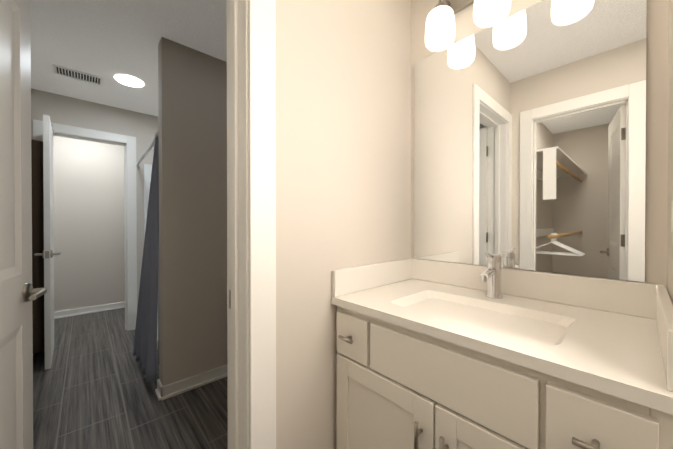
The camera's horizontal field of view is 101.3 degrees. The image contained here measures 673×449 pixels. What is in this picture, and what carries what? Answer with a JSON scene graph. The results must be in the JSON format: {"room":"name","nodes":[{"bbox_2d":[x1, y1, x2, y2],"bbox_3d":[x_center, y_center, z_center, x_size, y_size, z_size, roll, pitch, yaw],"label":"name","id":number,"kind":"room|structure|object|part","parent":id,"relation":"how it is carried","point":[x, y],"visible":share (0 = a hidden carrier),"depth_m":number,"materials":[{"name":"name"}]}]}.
{"room":"bathroom","nodes":[
{"label":"bathroom","id":0,"kind":"room"},
{"bbox_2d":[53,136,124,311],"bbox_3d":[-3.310,-0.059,3.640,3.400,2.420,0.120,0,0,-42],"label":"wall","id":1,"kind":"structure","parent":0,"point":[88,186],"depth_m":3.61,"materials":[{"name":"beige paint"}]},
{"bbox_2d":[54,301,124,318],"bbox_3d":[-3.261,1.108,3.593,3.160,0.085,0.026,0,0,-42],"label":"baseboard","id":2,"kind":"structure","parent":1,"relation":"attached to","point":[84,310],"depth_m":3.61,"materials":[{"name":"white wood"}]},
{"bbox_2d":[31,88,157,306],"bbox_3d":[-2.583,-0.055,2.841,3.400,2.420,0.120,0,0,-42],"label":"wall","id":3,"kind":"structure","parent":0,"point":[142,128],"depth_m":2.94,"materials":[{"name":"beige paint"}]},
{"bbox_2d":[33,119,136,330],"bbox_3d":[-2.559,0.088,2.864,0.775,2.135,0.152,0,0,-42],"label":"door frame","id":4,"kind":"structure","parent":3,"relation":"in","point":[128,143],"depth_m":3.03,"materials":[{"name":"white wood"}]},
{"bbox_2d":[31,139,44,353],"bbox_3d":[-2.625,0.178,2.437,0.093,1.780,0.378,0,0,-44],"label":"door","id":5,"kind":"structure","parent":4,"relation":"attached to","point":[37,236],"depth_m":2.32,"materials":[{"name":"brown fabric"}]},
{"bbox_2d":[34,115,60,369],"bbox_3d":[-2.514,0.135,2.416,0.152,2.030,0.586,0,0,-44],"label":"door","id":6,"kind":"structure","parent":4,"relation":"attached to","point":[48,187],"depth_m":2.21,"materials":[{"name":"white wood"}]},
{"bbox_3d":[-2.417,0.234,2.247,0.058,0.066,0.148,0,0,-44],"label":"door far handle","id":7,"kind":"part","parent":6,"relation":"part of","materials":[{"name":"silver metal"}]},
{"bbox_3d":[-2.349,0.234,2.312,0.058,0.066,0.148,0,0,-44],"label":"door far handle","id":8,"kind":"part","parent":6,"relation":"part of","materials":[{"name":"silver metal"}]},
{"bbox_2d":[30,0,226,116],"bbox_3d":[-1.116,-1.295,1.221,3.400,0.080,6.800,0,0,-42],"label":"ceiling","id":9,"kind":"structure","parent":0,"point":[107,41],"depth_m":1.88,"materials":[{"name":"white paint"}]},
{"bbox_2d":[53,64,102,85],"bbox_3d":[-2.162,-1.258,2.318,0.300,0.008,0.170,0,0,-42],"label":"ceiling vent","id":10,"kind":"object","parent":9,"relation":"in","point":[75,74],"visible":0.94,"depth_m":2.31,"materials":[{"name":"white metal"}]},
{"bbox_2d":[114,74,143,86],"bbox_3d":[-1.803,-1.255,2.407,0.210,0.014,0.210,0,0,-42],"label":"recessed light","id":11,"kind":"object","parent":9,"relation":"in","point":[128,80],"visible":0.94,"depth_m":2.38,"materials":[{"name":"white"}]},
{"bbox_2d":[33,308,227,448],"bbox_3d":[-1.116,1.195,1.236,3.400,0.060,6.800,0,0,-42],"label":"floor","id":12,"kind":"structure","parent":0,"point":[92,389],"depth_m":1.82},
{"bbox_2d":[144,164,158,348],"bbox_3d":[-1.405,0.230,2.812,0.723,1.850,1.506,0,0,-42],"label":"shower","id":13,"kind":"object","parent":12,"relation":"on","point":[147,173],"visible":0.08,"depth_m":3.12,"materials":[{"name":"white"}]},
{"bbox_2d":[155,379,162,400],"bbox_3d":[-1.210,1.119,1.884,0.026,0.085,0.134,0,0,-42],"label":"baseboard","id":14,"kind":"structure","parent":12,"relation":"on","point":[158,390],"depth_m":1.87,"materials":[{"name":"white"}]},
{"bbox_2d":[331,252,672,448],"bbox_3d":[0.446,0.631,0.900,0.559,1.072,0.828,0,0,-42],"label":"bathroom vanity","id":15,"kind":"object","parent":12,"relation":"on","point":[433,354],"visible":1,"depth_m":0.75,"materials":[{"name":"beige"}]},
{"bbox_3d":[0.038,0.392,0.956,0.032,0.012,0.060,0,0,-42],"label":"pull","id":16,"kind":"part","parent":15,"relation":"part of","materials":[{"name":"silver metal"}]},
{"bbox_3d":[0.057,0.393,0.973,0.019,0.148,0.150,0,0,-42],"label":"drawer","id":17,"kind":"part","parent":15,"relation":"part of","materials":[{"name":"beige wood"}]},
{"bbox_3d":[0.136,0.754,0.888,0.019,0.555,0.385,0,0,-42],"label":"door","id":18,"kind":"part","parent":15,"relation":"part of","materials":[{"name":"beige wood"}]},
{"bbox_3d":[0.223,0.568,0.753,0.032,0.070,0.012,0,0,-42],"label":"pull door","id":19,"kind":"part","parent":15,"relation":"part of","materials":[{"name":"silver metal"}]},
{"bbox_3d":[0.272,0.568,0.700,0.032,0.070,0.012,0,0,-42],"label":"pull door","id":20,"kind":"part","parent":15,"relation":"part of","materials":[{"name":"silver metal"}]},
{"bbox_2d":[480,252,502,298],"bbox_3d":[0.559,0.180,1.003,0.131,0.172,0.056,0,0,-42],"label":"faucet","id":21,"kind":"object","parent":15,"relation":"on","point":[492,275],"depth_m":1.01,"materials":[{"name":"silver metal"}]},
{"bbox_2d":[409,258,665,320],"bbox_3d":[0.645,0.216,1.080,0.019,0.100,0.824,0,0,-42],"label":"backsplash","id":22,"kind":"structure","parent":15,"relation":"attached to","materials":[{"name":"white stone"}]},
{"bbox_3d":[0.399,0.756,0.599,0.019,0.555,0.387,0,0,-42],"label":"door","id":23,"kind":"part","parent":15,"relation":"part of","materials":[{"name":"beige wood"}]},
{"bbox_3d":[0.460,0.394,0.491,0.032,0.012,0.060,0,0,-42],"label":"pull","id":24,"kind":"part","parent":15,"relation":"part of","materials":[{"name":"silver metal"}]},
{"bbox_3d":[0.479,0.395,0.509,0.019,0.148,0.149,0,0,-42],"label":"drawer","id":25,"kind":"part","parent":15,"relation":"part of","materials":[{"name":"beige wood"}]},
{"bbox_2d":[158,37,226,400],"bbox_3d":[-0.893,-0.051,2.157,0.849,2.420,0.146,0,0,-42],"label":"wall","id":26,"kind":"structure","parent":0,"point":[192,111],"depth_m":1.97,"materials":[{"name":"beige paint"}]},
{"bbox_2d":[133,131,158,383],"bbox_3d":[-1.756,0.209,2.493,0.160,1.828,1.506,0,0,-42],"label":"shower curtain","id":27,"kind":"object","parent":26,"relation":"attached to","point":[145,340],"visible":0.81,"depth_m":1.99,"materials":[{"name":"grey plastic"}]},
{"bbox_3d":[-1.728,-0.668,2.513,0.084,0.074,1.506,0,0,-42],"label":"rod","id":28,"kind":"part","parent":27,"relation":"part of","materials":[{"name":"white plastic"}]},
{"bbox_2d":[276,0,410,448],"bbox_3d":[-0.264,-0.043,0.915,1.590,2.420,0.150,0,0,-42],"label":"wall","id":29,"kind":"structure","parent":0,"point":[343,133],"depth_m":1.03,"materials":[{"name":"beige paint"}]},
{"bbox_2d":[0,0,46,448],"bbox_3d":[-0.975,0.145,0.793,0.094,2.030,0.631,0,0,-33],"label":"door","id":30,"kind":"structure","parent":29,"relation":"in","point":[16,375],"depth_m":0.94,"materials":[{"name":"white wood"}]},
{"bbox_3d":[-1.077,0.241,0.981,0.058,0.066,0.148,0,0,-33],"label":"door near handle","id":31,"kind":"part","parent":30,"relation":"part of","materials":[{"name":"silver metal"}]},
{"bbox_2d":[227,0,275,448],"bbox_3d":[-0.553,0.101,0.654,0.820,2.135,0.182,0,0,-42],"label":"door frame","id":32,"kind":"structure","parent":29,"relation":"attached to","point":[251,206],"depth_m":0.84,"materials":[{"name":"white wood"}]},
{"bbox_2d":[411,0,442,258],"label":"wall","id":33,"kind":"structure","parent":0,"point":[420,9],"depth_m":1.37,"materials":[{"name":"beige paint"}]},
{"bbox_2d":[414,0,646,281],"bbox_3d":[0.645,-0.319,1.088,0.007,0.965,0.765,0,0,-42],"label":"vanity mirror","id":34,"kind":"object","parent":33,"relation":"attached to","point":[529,138],"visible":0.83,"depth_m":0.99,"materials":[{"name":"clear glass"}]},
{"bbox_2d":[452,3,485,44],"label":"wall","id":35,"kind":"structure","parent":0,"point":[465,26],"depth_m":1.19,"materials":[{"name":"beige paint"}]},
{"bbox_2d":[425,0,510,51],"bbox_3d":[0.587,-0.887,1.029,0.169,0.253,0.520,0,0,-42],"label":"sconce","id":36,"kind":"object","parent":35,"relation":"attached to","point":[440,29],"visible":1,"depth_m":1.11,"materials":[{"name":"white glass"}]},
{"bbox_3d":[0.434,-0.828,1.161,0.120,0.133,0.120,0,0,-42],"label":"lamp shade","id":37,"kind":"part","parent":36,"relation":"part of","materials":[{"name":"white glass"}]},
{"bbox_3d":[0.459,-0.940,1.182,0.117,0.101,0.052,0,0,-42],"label":"arm","id":38,"kind":"part","parent":36,"relation":"part of"},
{"bbox_3d":[0.569,-0.827,1.012,0.120,0.133,0.120,0,0,-42],"label":"lamp shade","id":39,"kind":"part","parent":36,"relation":"part of","materials":[{"name":"white glass"}]},
{"bbox_2d":[642,0,668,287],"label":"wall","id":40,"kind":"structure","parent":0,"point":[657,77],"depth_m":0.79,"materials":[{"name":"beige paint"}]},
{"bbox_2d":[667,0,672,302],"bbox_3d":[0.783,-0.041,0.562,0.515,2.420,0.118,0,0,-42],"label":"wall","id":41,"kind":"structure","parent":0,"point":[670,200],"depth_m":0.71,"materials":[{"name":"beige paint"}]},
{"bbox_2d":[671,201,672,231],"bbox_3d":[0.697,-0.019,0.569,0.075,0.115,0.007,0,0,-42],"label":"switch plate","id":42,"kind":"object","parent":41,"relation":"attached to","point":[672,218],"visible":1,"depth_m":0.56,"materials":[{"name":"white plastic"}]}
]}

